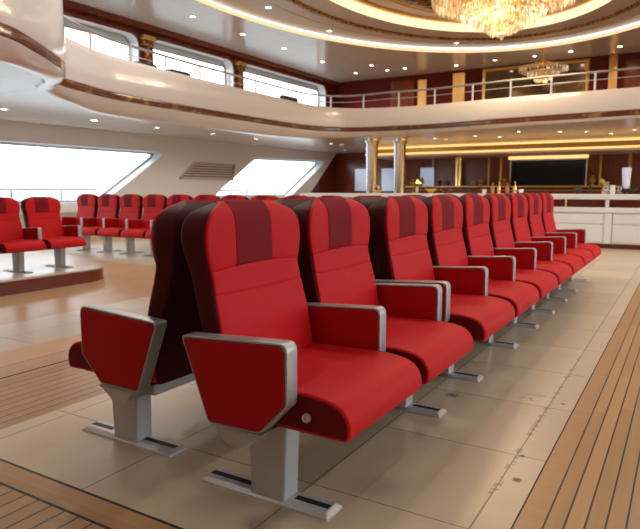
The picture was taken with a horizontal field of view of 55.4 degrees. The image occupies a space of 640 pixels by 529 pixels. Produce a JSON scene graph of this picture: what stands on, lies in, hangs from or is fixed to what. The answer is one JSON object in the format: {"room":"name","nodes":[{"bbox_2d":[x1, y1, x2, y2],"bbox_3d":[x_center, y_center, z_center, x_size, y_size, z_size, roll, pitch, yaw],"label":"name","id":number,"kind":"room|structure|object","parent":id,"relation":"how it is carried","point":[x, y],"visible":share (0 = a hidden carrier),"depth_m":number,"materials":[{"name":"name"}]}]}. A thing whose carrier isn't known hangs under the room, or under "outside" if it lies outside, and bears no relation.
{"room":"ship interior","nodes":[
{"label":"ship interior","id":0,"kind":"room"},
{"bbox_2d":[0,7,335,237],"bbox_3d":[-6.102,-2.974,12.431,0.340,5.050,25.500,4,8,31],"label":"wall","id":1,"kind":"structure","parent":0,"point":[172,156],"depth_m":15.72,"materials":[{"name":"white paint"}]},
{"bbox_2d":[0,142,152,203],"bbox_3d":[-6.878,-1.758,11.555,0.060,1.250,9.954,4,8,31],"label":"window","id":2,"kind":"structure","parent":1,"relation":"in","point":[1,143],"depth_m":14.30,"materials":[{"name":"grey paint"}]},
{"bbox_2d":[63,9,142,61],"bbox_3d":[-5.409,-4.639,13.345,0.385,1.600,3.690,4,8,31],"label":"window","id":3,"kind":"structure","parent":1,"relation":"in","point":[65,12],"depth_m":13.99,"materials":[{"name":"grey metal"}]},
{"bbox_2d":[64,21,127,42],"bbox_3d":[-5.539,-5.262,13.348,0.024,0.155,3.380,4,8,31],"label":"roller blind","id":4,"kind":"object","parent":3,"relation":"attached to","point":[69,25],"visible":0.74,"depth_m":14.01,"materials":[{"name":"grey fabric"}]},
{"bbox_2d":[139,34,155,63],"bbox_3d":[-4.191,-4.658,14.922,0.180,1.780,0.400,4,8,31],"label":"pilaster","id":5,"kind":"object","parent":1,"relation":"attached to","point":[147,41],"visible":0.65,"depth_m":14.79,"materials":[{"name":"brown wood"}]},
{"bbox_2d":[151,36,235,86],"bbox_3d":[-3.466,-5.047,16.556,0.385,1.620,3.340,4,8,31],"label":"window","id":6,"kind":"structure","parent":1,"relation":"in","point":[159,38],"depth_m":16.59,"materials":[{"name":"grey metal"}]},
{"bbox_2d":[153,44,223,67],"bbox_3d":[-3.596,-5.679,16.557,0.024,0.155,3.030,4,8,31],"label":"roller blind","id":7,"kind":"object","parent":6,"relation":"attached to","point":[156,47],"visible":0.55,"depth_m":16.53,"materials":[{"name":"grey fabric"}]},
{"bbox_2d":[63,0,338,85],"bbox_3d":[-5.896,-5.401,12.007,0.140,0.130,25.500,4,8,31],"label":"trim","id":8,"kind":"structure","parent":1,"relation":"attached to","point":[68,4],"depth_m":15.72,"materials":[{"name":"brown wood"}]},
{"bbox_2d":[179,162,235,180],"bbox_3d":[-3.110,-2.614,17.132,0.035,0.500,2.352,4,8,31],"label":"air vent","id":9,"kind":"object","parent":1,"relation":"in","point":[196,170],"visible":1,"depth_m":17.15,"materials":[{"name":"beige metal"}]},
{"bbox_2d":[235,61,246,88],"bbox_3d":[-2.333,-5.038,17.994,0.180,1.780,0.400,4,8,31],"label":"pilaster","id":10,"kind":"object","parent":1,"relation":"attached to","point":[240,66],"visible":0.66,"depth_m":17.87,"materials":[{"name":"brown wood"}]},
{"bbox_2d":[216,158,316,196],"bbox_3d":[-1.694,-2.884,20.115,0.060,1.263,6.037,4,8,31],"label":"window","id":11,"kind":"structure","parent":1,"relation":"in","point":[314,162],"depth_m":21.15,"materials":[{"name":"grey paint"}]},
{"bbox_2d":[243,61,326,106],"bbox_3d":[-1.173,-5.531,20.345,0.385,1.650,5.030,4,8,31],"label":"window","id":12,"kind":"structure","parent":1,"relation":"in","point":[247,62],"depth_m":20.27,"materials":[{"name":"grey metal"}]},
{"bbox_2d":[244,68,317,90],"bbox_3d":[-1.303,-6.178,20.344,0.024,0.155,4.720,4,8,31],"label":"roller blind","id":13,"kind":"object","parent":12,"relation":"attached to","point":[250,71],"visible":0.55,"depth_m":20.26,"materials":[{"name":"grey fabric"}]},
{"bbox_2d":[311,155,336,192],"bbox_3d":[0.066,-3.225,22.391,0.030,1.700,2.150,4,8,31],"label":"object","id":14,"kind":"structure","parent":1,"relation":"attached to","point":[327,183],"depth_m":22.83,"materials":[{"name":"brown wood"}]},
{"bbox_2d":[0,237,639,528],"bbox_3d":[1.914,0.115,8.023,18.900,0.001,25.600,4,8,31],"label":"floor","id":15,"kind":"structure","parent":0,"point":[548,437],"depth_m":2.68,"materials":[{"name":"brown wood"}]},
{"bbox_2d":[0,252,103,296],"bbox_3d":[-5.375,0.179,6.858,4.224,0.160,5.124,4,8,31],"label":"platform","id":16,"kind":"object","parent":15,"relation":"on","point":[85,270],"visible":0.98,"depth_m":7.09,"materials":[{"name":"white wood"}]},
{"bbox_2d":[0,197,45,273],"bbox_3d":[-3.461,-0.326,6.837,0.554,0.847,0.592,4,8,31],"label":"lounge seat","id":17,"kind":"object","parent":16,"relation":"on","point":[16,240],"visible":1,"depth_m":6.93,"materials":[{"name":"red fabric"}]},
{"bbox_2d":[0,214,23,240],"bbox_3d":[-3.586,-0.419,6.901,0.076,0.312,0.453,4,8,31],"label":"cushion","id":18,"kind":"object","parent":17,"relation":"on","point":[11,228],"depth_m":6.97,"materials":[{"name":"red fabric"}]},
{"bbox_2d":[0,239,45,252],"bbox_3d":[-3.406,-0.211,6.817,0.425,0.108,0.480,4,8,31],"label":"seat cushion","id":19,"kind":"object","parent":17,"relation":"on","point":[6,245],"depth_m":6.72,"materials":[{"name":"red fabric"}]},
{"bbox_2d":[20,197,85,267],"bbox_3d":[-3.169,-0.385,7.319,0.554,0.847,0.538,4,8,31],"label":"lounge seat","id":20,"kind":"object","parent":16,"relation":"on","point":[42,212],"visible":0.93,"depth_m":7.34,"materials":[{"name":"red fabric"}]},
{"bbox_2d":[27,212,63,237],"bbox_3d":[-3.308,-0.476,7.360,0.076,0.312,0.453,4,8,31],"label":"cushion","id":21,"kind":"object","parent":20,"relation":"on","point":[51,225],"depth_m":7.37,"materials":[{"name":"red fabric"}]},
{"bbox_2d":[42,236,85,248],"bbox_3d":[-3.128,-0.268,7.277,0.425,0.108,0.480,4,8,31],"label":"seat cushion","id":22,"kind":"object","parent":20,"relation":"on","point":[52,242],"depth_m":7.17,"materials":[{"name":"red fabric"}]},
{"bbox_2d":[61,194,100,250],"bbox_3d":[-4.408,-0.775,11.104,0.632,1.011,0.624,4,8,31],"label":"lounge seat","id":23,"kind":"object","parent":15,"relation":"on","point":[87,211],"visible":0.76,"depth_m":11.16,"materials":[{"name":"red fabric"}]},
{"bbox_2d":[75,206,94,224],"bbox_3d":[-4.324,-0.893,11.230,0.484,0.372,0.086,4,8,31],"label":"cushion","id":24,"kind":"object","parent":23,"relation":"on","point":[82,211],"depth_m":11.24,"materials":[{"name":"red fabric"}]},
{"bbox_2d":[81,194,120,252],"bbox_3d":[-3.890,-0.737,10.795,0.574,1.011,0.624,4,8,31],"label":"lounge seat","id":25,"kind":"object","parent":15,"relation":"on","point":[108,204],"visible":0.84,"depth_m":10.83,"materials":[{"name":"red fabric"}]},
{"bbox_2d":[81,226,102,235],"bbox_3d":[-3.953,-0.599,10.764,0.512,0.129,0.478,4,8,31],"label":"seat cushion","id":26,"kind":"object","parent":25,"relation":"on","point":[88,230],"depth_m":10.55,"materials":[{"name":"red fabric"}]},
{"bbox_2d":[96,206,115,226],"bbox_3d":[-3.831,-0.856,10.937,0.484,0.372,0.086,4,8,31],"label":"cushion","id":27,"kind":"object","parent":25,"relation":"on","point":[103,211],"depth_m":10.95,"materials":[{"name":"red fabric"}]},
{"bbox_2d":[97,194,143,254],"bbox_3d":[-3.397,-0.701,10.501,0.574,1.011,0.624,4,8,31],"label":"lounge seat","id":28,"kind":"object","parent":15,"relation":"on","point":[131,205],"visible":0.87,"depth_m":10.53,"materials":[{"name":"red fabric"}]},
{"bbox_2d":[97,227,125,236],"bbox_3d":[-3.459,-0.562,10.470,0.512,0.129,0.478,4,8,31],"label":"seat cushion","id":29,"kind":"object","parent":28,"relation":"on","point":[111,231],"depth_m":10.29,"materials":[{"name":"red fabric"}]},
{"bbox_2d":[118,207,138,227],"bbox_3d":[-3.338,-0.820,10.643,0.484,0.372,0.086,4,8,31],"label":"cushion","id":30,"kind":"object","parent":28,"relation":"on","point":[125,212],"depth_m":10.66,"materials":[{"name":"red fabric"}]},
{"bbox_2d":[121,194,167,256],"bbox_3d":[-2.904,-0.664,10.207,0.574,1.011,0.624,4,8,31],"label":"lounge seat","id":31,"kind":"object","parent":15,"relation":"on","point":[153,204],"visible":0.76,"depth_m":10.29,"materials":[{"name":"red fabric"}]},
{"bbox_2d":[121,228,149,237],"bbox_3d":[-2.966,-0.526,10.177,0.512,0.129,0.478,4,8,31],"label":"seat cushion","id":32,"kind":"object","parent":31,"relation":"on","point":[137,232],"depth_m":9.99,"materials":[{"name":"red fabric"}]},
{"bbox_2d":[141,207,162,228],"bbox_3d":[-2.845,-0.784,10.349,0.484,0.372,0.086,4,8,31],"label":"cushion","id":33,"kind":"object","parent":31,"relation":"on","point":[149,213],"depth_m":10.38,"materials":[{"name":"red fabric"}]},
{"bbox_2d":[68,199,236,456],"bbox_3d":[-0.683,0.235,2.749,0.694,1.058,0.731,4,8,31],"label":"lounge seat","id":34,"kind":"object","parent":15,"relation":"on","point":[129,353],"visible":0.64,"depth_m":2.42,"materials":[{"name":"red fabric"}]},
{"bbox_2d":[68,341,155,382],"bbox_3d":[-0.731,0.370,2.794,0.531,0.135,0.592,4,8,31],"label":"seat cushion","id":35,"kind":"object","parent":34,"relation":"on","point":[76,359],"depth_m":2.64,"materials":[{"name":"red fabric"}]},
{"bbox_2d":[147,373,194,395],"bbox_3d":[-0.373,0.445,3.002,0.044,0.044,1.230,4,8,31],"label":"beam","id":36,"kind":"structure","parent":34,"relation":"attached to","point":[154,390],"depth_m":2.54,"materials":[{"name":"grey metal"}]},
{"bbox_2d":[145,194,192,238],"bbox_3d":[-2.411,-0.628,9.914,0.574,1.011,0.624,4,8,31],"label":"lounge seat","id":37,"kind":"object","parent":15,"relation":"on","point":[176,198],"visible":0.27,"depth_m":10.03,"materials":[{"name":"red fabric"}]},
{"bbox_2d":[250,195,278,200],"bbox_3d":[-0.932,-0.519,9.033,0.574,1.011,0.624,4,8,31],"label":"lounge seat","id":38,"kind":"object","parent":15,"relation":"on","point":[257,197],"visible":0.19,"depth_m":9.14,"materials":[{"name":"red fabric"}]},
{"bbox_2d":[274,197,314,209],"bbox_3d":[-0.324,0.161,3.343,0.694,1.058,0.664,4,8,31],"label":"lounge seat","id":39,"kind":"object","parent":15,"relation":"on","point":[290,202],"visible":0.1,"depth_m":2.99,"materials":[{"name":"red fabric"}]},
{"bbox_2d":[182,200,421,521],"bbox_3d":[-0.053,0.294,2.269,0.693,1.058,0.731,4,8,31],"label":"lounge seat","id":40,"kind":"object","parent":15,"relation":"on","point":[269,364],"visible":1,"depth_m":2.14,"materials":[{"name":"red fabric"}]},
{"bbox_2d":[211,258,312,349],"bbox_3d":[-0.208,0.178,2.349,0.095,0.390,0.560,4,8,31],"label":"cushion","id":41,"kind":"object","parent":40,"relation":"on","point":[252,297],"depth_m":2.31,"materials":[{"name":"red fabric"}]},
{"bbox_2d":[276,342,421,442],"bbox_3d":[0.017,0.438,2.245,0.531,0.135,0.592,4,8,31],"label":"seat cushion","id":42,"kind":"object","parent":40,"relation":"on","point":[343,388],"depth_m":2.08,"materials":[{"name":"red fabric"}]},
{"bbox_2d":[351,196,385,279],"bbox_3d":[0.075,0.080,4.002,0.694,1.058,0.769,4,8,31],"label":"lounge seat","id":43,"kind":"object","parent":15,"relation":"on","point":[366,201],"visible":0.15,"depth_m":3.79,"materials":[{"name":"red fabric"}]},
{"bbox_2d":[365,138,379,192],"bbox_3d":[1.411,-2.178,16.624,0.400,2.440,0.400,4,8,31],"label":"column","id":44,"kind":"structure","parent":15,"relation":"on","point":[371,143],"depth_m":16.43,"materials":[{"name":"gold metal"}]},
{"bbox_2d":[292,198,472,417],"bbox_3d":[0.307,0.221,2.863,0.693,1.058,0.664,4,8,31],"label":"lounge seat","id":45,"kind":"object","parent":15,"relation":"on","point":[335,266],"visible":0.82,"depth_m":2.84,"materials":[{"name":"red fabric"}]},
{"bbox_2d":[312,245,378,305],"bbox_3d":[0.134,0.108,2.915,0.095,0.390,0.560,4,8,31],"label":"cushion","id":46,"kind":"object","parent":45,"relation":"on","point":[341,274],"depth_m":2.87,"materials":[{"name":"red fabric"}]},
{"bbox_2d":[386,316,472,383],"bbox_3d":[0.359,0.368,2.811,0.531,0.135,0.592,4,8,31],"label":"seat cushion","id":47,"kind":"object","parent":45,"relation":"on","point":[433,345],"depth_m":2.69,"materials":[{"name":"red fabric"}]},
{"bbox_2d":[393,139,407,192],"bbox_3d":[2.174,-2.187,16.690,0.400,2.440,0.400,4,8,31],"label":"column","id":48,"kind":"structure","parent":15,"relation":"on","point":[399,144],"depth_m":16.50,"materials":[{"name":"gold metal"}]},
{"bbox_2d":[368,196,514,382],"bbox_3d":[0.705,0.139,3.522,0.693,1.058,0.769,4,8,31],"label":"lounge seat","id":49,"kind":"object","parent":15,"relation":"on","point":[398,224],"visible":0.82,"depth_m":3.47,"materials":[{"name":"red fabric"}]},
{"bbox_2d":[388,235,434,280],"bbox_3d":[0.549,0.023,3.602,0.095,0.390,0.589,4,8,31],"label":"cushion","id":50,"kind":"object","parent":49,"relation":"on","point":[409,258],"depth_m":3.55,"materials":[{"name":"red fabric"}]},
{"bbox_2d":[448,293,514,341],"bbox_3d":[0.775,0.283,3.498,0.531,0.135,0.623,4,8,31],"label":"seat cushion","id":51,"kind":"object","parent":49,"relation":"on","point":[482,315],"depth_m":3.31,"materials":[{"name":"red fabric"}]},
{"bbox_2d":[454,158,462,185],"bbox_3d":[4.687,-2.533,20.709,0.320,2.140,0.320,4,8,31],"label":"column","id":52,"kind":"structure","parent":15,"relation":"on","point":[458,161],"depth_m":20.54,"materials":[{"name":"gold metal"}]},
{"bbox_2d":[421,195,539,348],"bbox_3d":[1.084,0.062,4.148,0.693,1.058,0.699,4,8,31],"label":"lounge seat","id":53,"kind":"object","parent":15,"relation":"on","point":[446,245],"visible":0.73,"depth_m":4.14,"materials":[{"name":"red fabric"}]},
{"bbox_2d":[433,229,468,265],"bbox_3d":[0.910,-0.051,4.197,0.095,0.390,0.589,4,8,31],"label":"cushion","id":54,"kind":"object","parent":53,"relation":"on","point":[449,249],"depth_m":4.14,"materials":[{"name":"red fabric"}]},
{"bbox_2d":[488,279,539,317],"bbox_3d":[1.135,0.209,4.093,0.531,0.135,0.623,4,8,31],"label":"seat cushion","id":55,"kind":"object","parent":53,"relation":"on","point":[522,295],"depth_m":3.96,"materials":[{"name":"red fabric"}]},
{"bbox_2d":[457,194,557,328],"bbox_3d":[1.444,-0.012,4.743,0.693,1.058,0.699,4,8,31],"label":"lounge seat","id":56,"kind":"object","parent":15,"relation":"on","point":[477,239],"visible":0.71,"depth_m":4.74,"materials":[{"name":"red fabric"}]},
{"bbox_2d":[467,224,494,255],"bbox_3d":[1.270,-0.125,4.793,0.095,0.390,0.589,4,8,31],"label":"cushion","id":57,"kind":"object","parent":56,"relation":"on","point":[479,241],"depth_m":4.73,"materials":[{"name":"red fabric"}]},
{"bbox_2d":[515,269,557,299],"bbox_3d":[1.495,0.135,4.689,0.531,0.135,0.623,4,8,31],"label":"seat cushion","id":58,"kind":"object","parent":56,"relation":"on","point":[545,282],"depth_m":4.55,"materials":[{"name":"red fabric"}]},
{"bbox_2d":[393,186,623,193],"bbox_3d":[5.809,-1.957,19.884,7.280,1.200,0.570,4,8,31],"label":"bar","id":59,"kind":"object","parent":15,"relation":"on","point":[408,189],"visible":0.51,"depth_m":19.21,"materials":[{"name":"brown wood"}]},
{"bbox_2d":[485,194,571,313],"bbox_3d":[1.804,-0.086,5.339,0.693,1.058,0.699,4,8,31],"label":"lounge seat","id":60,"kind":"object","parent":15,"relation":"on","point":[501,234],"visible":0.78,"depth_m":5.34,"materials":[{"name":"red fabric"}]},
{"bbox_2d":[492,220,514,247],"bbox_3d":[1.630,-0.198,5.389,0.095,0.390,0.589,4,8,31],"label":"cushion","id":61,"kind":"object","parent":60,"relation":"on","point":[502,236],"depth_m":5.32,"materials":[{"name":"red fabric"}]},
{"bbox_2d":[536,260,571,285],"bbox_3d":[1.856,0.062,5.284,0.531,0.135,0.623,4,8,31],"label":"seat cushion","id":62,"kind":"object","parent":60,"relation":"on","point":[562,271],"depth_m":5.15,"materials":[{"name":"red fabric"}]},
{"bbox_2d":[506,193,583,301],"bbox_3d":[2.165,-0.159,5.934,0.693,1.058,0.699,4,8,31],"label":"lounge seat","id":63,"kind":"object","parent":15,"relation":"on","point":[518,221],"visible":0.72,"depth_m":5.94,"materials":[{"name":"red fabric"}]},
{"bbox_2d":[513,217,531,241],"bbox_3d":[1.991,-0.272,5.984,0.095,0.390,0.589,4,8,31],"label":"cushion","id":64,"kind":"object","parent":63,"relation":"on","point":[521,232],"depth_m":5.92,"materials":[{"name":"red fabric"}]},
{"bbox_2d":[552,253,583,274],"bbox_3d":[2.216,-0.012,5.880,0.531,0.135,0.623,4,8,31],"label":"seat cushion","id":65,"kind":"object","parent":63,"relation":"on","point":[575,262],"depth_m":5.75,"materials":[{"name":"red fabric"}]},
{"bbox_2d":[524,193,592,291],"bbox_3d":[2.525,-0.233,6.530,0.693,1.058,0.699,4,8,31],"label":"lounge seat","id":66,"kind":"object","parent":15,"relation":"on","point":[534,218],"visible":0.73,"depth_m":6.54,"materials":[{"name":"red fabric"}]},
{"bbox_2d":[529,214,544,236],"bbox_3d":[2.351,-0.346,6.580,0.095,0.390,0.589,4,8,31],"label":"cushion","id":67,"kind":"object","parent":66,"relation":"on","point":[536,228],"depth_m":6.50,"materials":[{"name":"red fabric"}]},
{"bbox_2d":[566,248,592,266],"bbox_3d":[2.576,-0.086,6.476,0.531,0.135,0.623,4,8,31],"label":"seat cushion","id":68,"kind":"object","parent":66,"relation":"on","point":[587,256],"depth_m":6.33,"materials":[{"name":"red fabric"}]},
{"bbox_2d":[538,193,600,281],"bbox_3d":[2.885,-0.307,7.126,0.693,1.058,0.699,4,8,31],"label":"lounge seat","id":69,"kind":"object","parent":15,"relation":"on","point":[547,216],"visible":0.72,"depth_m":7.13,"materials":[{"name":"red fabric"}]},
{"bbox_2d":[543,212,556,232],"bbox_3d":[2.711,-0.419,7.175,0.095,0.390,0.589,4,8,31],"label":"cushion","id":70,"kind":"object","parent":69,"relation":"on","point":[549,225],"depth_m":7.10,"materials":[{"name":"red fabric"}]},
{"bbox_2d":[577,243,600,259],"bbox_3d":[2.937,-0.160,7.071,0.531,0.135,0.623,4,8,31],"label":"seat cushion","id":71,"kind":"object","parent":69,"relation":"on","point":[596,250],"depth_m":6.92,"materials":[{"name":"red fabric"}]},
{"bbox_2d":[553,212,612,248],"bbox_3d":[4.831,-0.694,11.879,1.576,0.660,0.545,4,8,31],"label":"base cabinet","id":72,"kind":"object","parent":15,"relation":"on","point":[598,226],"visible":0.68,"depth_m":11.42,"materials":[{"name":"white paint"}]},
{"bbox_2d":[611,213,639,249],"bbox_3d":[6.186,-0.594,11.072,1.576,0.660,0.545,4,8,31],"label":"base cabinet","id":73,"kind":"object","parent":15,"relation":"on","point":[625,233],"visible":0.98,"depth_m":11.13,"materials":[{"name":"white paint"}]},
{"bbox_3d":[0.767,-0.994,14.301,1.576,0.660,0.545,4,8,31],"label":"cabinet","id":74,"kind":"object","parent":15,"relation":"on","visible":0},
{"bbox_2d":[315,197,639,213],"bbox_3d":[5.312,-1.111,11.563,13.155,0.245,0.620,4,8,31],"label":"countertop","id":75,"kind":"structure","parent":74,"relation":"on","point":[560,205],"depth_m":11.39,"materials":[{"name":"white stone"}]},
{"bbox_2d":[299,193,639,199],"bbox_3d":[4.646,-1.332,11.939,11.600,0.100,0.660,4,8,31],"label":"countertop","id":76,"kind":"structure","parent":75,"relation":"on","point":[345,195],"depth_m":11.66,"materials":[{"name":"white paint"}]},
{"bbox_2d":[0,0,639,138],"bbox_3d":[1.714,-2.443,4.038,15.505,1.464,19.164,4,8,31],"label":"balcony","id":77,"kind":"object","parent":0,"point":[42,21],"depth_m":11.64,"materials":[{"name":"white paint"}]},
{"bbox_2d":[0,23,639,131],"bbox_3d":[1.844,-1.934,3.820,14.986,0.106,18.805,4,8,31],"label":"trim","id":78,"kind":"structure","parent":77,"relation":"attached to","point":[6,31],"depth_m":11.86,"materials":[{"name":"brown wood"}]},
{"bbox_2d":[64,15,639,107],"bbox_3d":[4.772,-3.582,11.208,16.312,0.599,7.111,0,7,4],"label":"balcony railing","id":79,"kind":"object","parent":77,"relation":"on","point":[65,17],"visible":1,"depth_m":12.44,"materials":[{"name":"grey metal"}]},
{"bbox_2d":[0,63,639,152],"bbox_3d":[2.018,-2.291,7.604,18.602,0.001,25.501,4,8,31],"label":"ceiling","id":80,"kind":"structure","parent":0,"point":[19,93],"depth_m":13.84,"materials":[{"name":"white paint"}]},
{"bbox_2d":[70,0,639,82],"bbox_3d":[1.931,-4.888,7.335,19.200,0.001,25.900,4,8,31],"label":"ceiling","id":81,"kind":"structure","parent":0,"point":[211,25],"depth_m":17.28,"materials":[{"name":"white paint"}]},
{"bbox_2d":[196,0,639,52],"bbox_3d":[2.232,-5.383,10.911,10.600,0.095,15.200,4,8,31],"label":"light","id":82,"kind":"object","parent":81,"relation":"attached to","point":[206,2],"visible":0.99,"depth_m":16.60,"materials":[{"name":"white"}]},
{"bbox_2d":[518,49,568,83],"bbox_3d":[6.393,-5.654,17.469,1.375,0.970,1.375,4,8,31],"label":"chandelier","id":83,"kind":"object","parent":81,"relation":"hanging from","point":[551,71],"visible":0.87,"depth_m":17.29,"materials":[{"name":"gold metal"}]},
{"bbox_2d":[208,0,639,47],"bbox_3d":[2.232,-5.480,10.899,10.600,0.001,15.200,4,8,31],"label":"ceiling","id":84,"kind":"structure","parent":0,"point":[254,8],"depth_m":15.32,"materials":[{"name":"beige paint"}]},
{"bbox_2d":[264,0,639,43],"bbox_3d":[2.841,-5.593,11.810,8.640,0.030,11.840,4,8,31],"label":"trim","id":85,"kind":"structure","parent":84,"relation":"attached to","point":[264,0],"depth_m":16.15,"materials":[{"name":"brown wood"}]},
{"bbox_2d":[286,0,639,40],"bbox_3d":[2.841,-5.593,11.810,7.740,0.105,10.940,4,8,31],"label":"trim","id":86,"kind":"structure","parent":84,"relation":"attached to","point":[297,3],"depth_m":15.50,"materials":[{"name":"brown wood"}]},
{"bbox_2d":[367,0,581,18],"bbox_3d":[2.841,-5.831,11.780,6.300,0.001,9.500,4,8,31],"label":"ceiling","id":87,"kind":"structure","parent":0,"point":[384,3],"depth_m":14.78,"materials":[{"name":"beige"}]},
{"bbox_2d":[386,0,449,15],"bbox_3d":[2.841,-5.831,11.780,4.900,0.091,8.100,4,8,31],"label":"trim","id":88,"kind":"structure","parent":87,"relation":"attached to","point":[391,1],"depth_m":14.54,"materials":[{"name":"brown wood"}]},
{"bbox_2d":[394,0,505,12],"bbox_3d":[2.841,-5.831,11.780,4.620,0.194,7.820,4,8,31],"label":"trim","id":89,"kind":"structure","parent":87,"relation":"attached to","point":[421,4],"depth_m":14.12,"materials":[{"name":"gold metal"}]},
{"bbox_2d":[330,0,610,31],"bbox_3d":[2.841,-5.712,11.795,6.300,0.220,9.500,4,8,31],"label":"light","id":90,"kind":"object","parent":87,"relation":"attached to","point":[352,5],"visible":0.77,"depth_m":15.10,"materials":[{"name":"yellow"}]},
{"bbox_2d":[353,0,592,23],"bbox_3d":[2.841,-5.831,11.780,6.060,0.114,9.260,4,8,31],"label":"trim","id":91,"kind":"structure","parent":87,"relation":"attached to","point":[364,2],"depth_m":14.91,"materials":[{"name":"gold metal"}]},
{"bbox_2d":[431,0,574,40],"bbox_3d":[3.579,-5.133,11.949,2.814,1.433,2.814,-2,7,-14],"label":"chandelier","id":92,"kind":"object","parent":87,"relation":"hanging from","point":[499,21],"visible":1,"depth_m":11.79,"materials":[{"name":"gold metal"}]},
{"bbox_2d":[336,52,639,193],"bbox_3d":[8.545,-3.735,18.579,19.200,5.050,0.200,4,8,31],"label":"wall","id":93,"kind":"structure","parent":0,"point":[612,164],"depth_m":20.77,"materials":[{"name":"brown wood"}]},
{"bbox_2d":[354,168,365,191],"bbox_3d":[1.601,-3.148,22.706,0.710,0.870,0.050,4,8,31],"label":"window","id":94,"kind":"structure","parent":93,"relation":"in","point":[359,173],"depth_m":22.74,"materials":[{"name":"white glass"}]},
{"bbox_2d":[381,167,393,191],"bbox_3d":[2.501,-3.081,22.169,0.610,0.870,0.050,4,8,31],"label":"window","id":95,"kind":"structure","parent":93,"relation":"in","point":[387,174],"depth_m":22.17,"materials":[{"name":"white glass"}]},
{"bbox_2d":[390,79,414,106],"bbox_3d":[2.908,-5.399,21.636,0.900,2.200,0.050,4,8,31],"label":"wall panel","id":96,"kind":"object","parent":93,"relation":"attached to","point":[401,85],"visible":0.37,"depth_m":21.52,"materials":[{"name":"brown wood"}]},
{"bbox_2d":[418,79,426,105],"bbox_3d":[3.543,-5.300,21.247,0.400,2.200,0.080,4,8,31],"label":"wall panel","id":97,"kind":"object","parent":93,"relation":"attached to","point":[422,84],"visible":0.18,"depth_m":21.12,"materials":[{"name":"brown metal"}]},
{"bbox_2d":[419,167,434,185],"bbox_3d":[3.765,-2.988,21.416,0.560,0.870,0.050,4,8,31],"label":"window","id":98,"kind":"structure","parent":93,"relation":"in","point":[428,173],"depth_m":21.36,"materials":[{"name":"white glass"}]},
{"bbox_2d":[452,73,464,102],"bbox_3d":[4.658,-5.267,20.576,0.500,2.300,0.080,4,8,31],"label":"wall panel","id":99,"kind":"object","parent":93,"relation":"attached to","point":[458,78],"visible":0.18,"depth_m":20.45,"materials":[{"name":"brown metal"}]},
{"bbox_2d":[482,58,589,99],"bbox_3d":[6.739,-5.748,19.252,3.240,1.120,0.090,4,8,31],"label":"wall mirror","id":100,"kind":"object","parent":93,"relation":"attached to","point":[580,65],"visible":0.57,"depth_m":19.31,"materials":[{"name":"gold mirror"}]},
{"bbox_2d":[509,158,587,185],"bbox_3d":[7.204,-2.891,19.330,2.340,0.900,0.080,4,8,31],"label":"television","id":101,"kind":"object","parent":93,"relation":"attached to","point":[563,171],"visible":0.79,"depth_m":19.26,"materials":[{"name":"black glass"}]},
{"bbox_2d":[608,54,618,88],"bbox_3d":[8.688,-5.015,18.170,0.340,2.390,0.080,4,8,31],"label":"wall panel","id":102,"kind":"object","parent":93,"relation":"attached to","point":[613,59],"visible":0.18,"depth_m":18.05,"materials":[{"name":"gold metal"}]},
{"bbox_2d":[622,168,631,188],"bbox_3d":[9.121,-2.566,18.164,0.260,0.630,0.260,4,8,31],"label":"wall sconce","id":103,"kind":"object","parent":93,"relation":"attached to","point":[626,172],"visible":0.98,"depth_m":18.09,"materials":[{"name":"white glass"}]},
{"bbox_2d":[623,59,639,87],"bbox_3d":[10.003,-4.851,17.412,2.450,2.150,0.050,4,8,31],"label":"wall panel","id":104,"kind":"object","parent":93,"relation":"attached to","point":[629,82],"visible":0.35,"depth_m":17.83,"materials":[{"name":"brown wood"}]},
{"bbox_2d":[378,138,639,159],"bbox_3d":[9.051,-3.307,17.033,16.300,0.300,2.000,4,8,31],"label":"ceiling","id":105,"kind":"structure","parent":0,"point":[629,150],"depth_m":18.43,"materials":[{"name":"beige"}]},
{"bbox_2d":[365,145,639,155],"bbox_3d":[8.515,-3.136,16.155,16.300,0.045,0.077,4,8,31],"label":"light","id":106,"kind":"object","parent":105,"relation":"attached to","point":[631,145],"visible":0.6,"depth_m":17.71,"materials":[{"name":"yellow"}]},
{"bbox_2d":[378,140,639,153],"bbox_3d":[8.525,-3.237,16.160,16.300,0.135,0.037,4,8,31],"label":"trim","id":107,"kind":"structure","parent":105,"relation":"attached to","point":[620,142],"depth_m":17.73,"materials":[{"name":"gold metal"}]},
{"bbox_2d":[378,138,639,148],"bbox_3d":[8.520,-3.325,16.140,16.300,0.035,0.057,4,8,31],"label":"recessed light","id":108,"kind":"object","parent":105,"relation":"in","point":[631,138],"visible":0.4,"depth_m":17.64,"materials":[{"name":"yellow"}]},
{"label":"outside","id":109,"kind":"structure","parent":0,"visible":0},
{"bbox_3d":[-6.685,-0.299,13.409,1.200,0.100,26.000,4,8,31],"label":"deck","id":110,"kind":"object","parent":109,"visible":0},
{"bbox_2d":[0,188,97,199],"bbox_3d":[-7.427,-0.768,11.420,0.056,1.318,7.950,4,8,31],"label":"deck railing","id":111,"kind":"object","parent":110,"relation":"on","point":[1,189],"visible":0.39,"depth_m":13.60,"materials":[{"name":"white metal"}]},
{"bbox_2d":[220,189,287,194],"bbox_3d":[-2.267,-1.813,19.951,0.056,1.298,7.000,4,8,31],"label":"deck railing","id":112,"kind":"object","parent":110,"relation":"on","point":[246,190],"visible":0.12,"depth_m":20.01,"materials":[{"name":"white metal"}]},
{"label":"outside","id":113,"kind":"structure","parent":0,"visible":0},
{"bbox_2d":[0,191,285,200],"bbox_3d":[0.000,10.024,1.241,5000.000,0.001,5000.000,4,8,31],"label":"sea","id":114,"kind":"structure","parent":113,"point":[17,195],"depth_m":1379.80,"materials":[{"name":"grey"}]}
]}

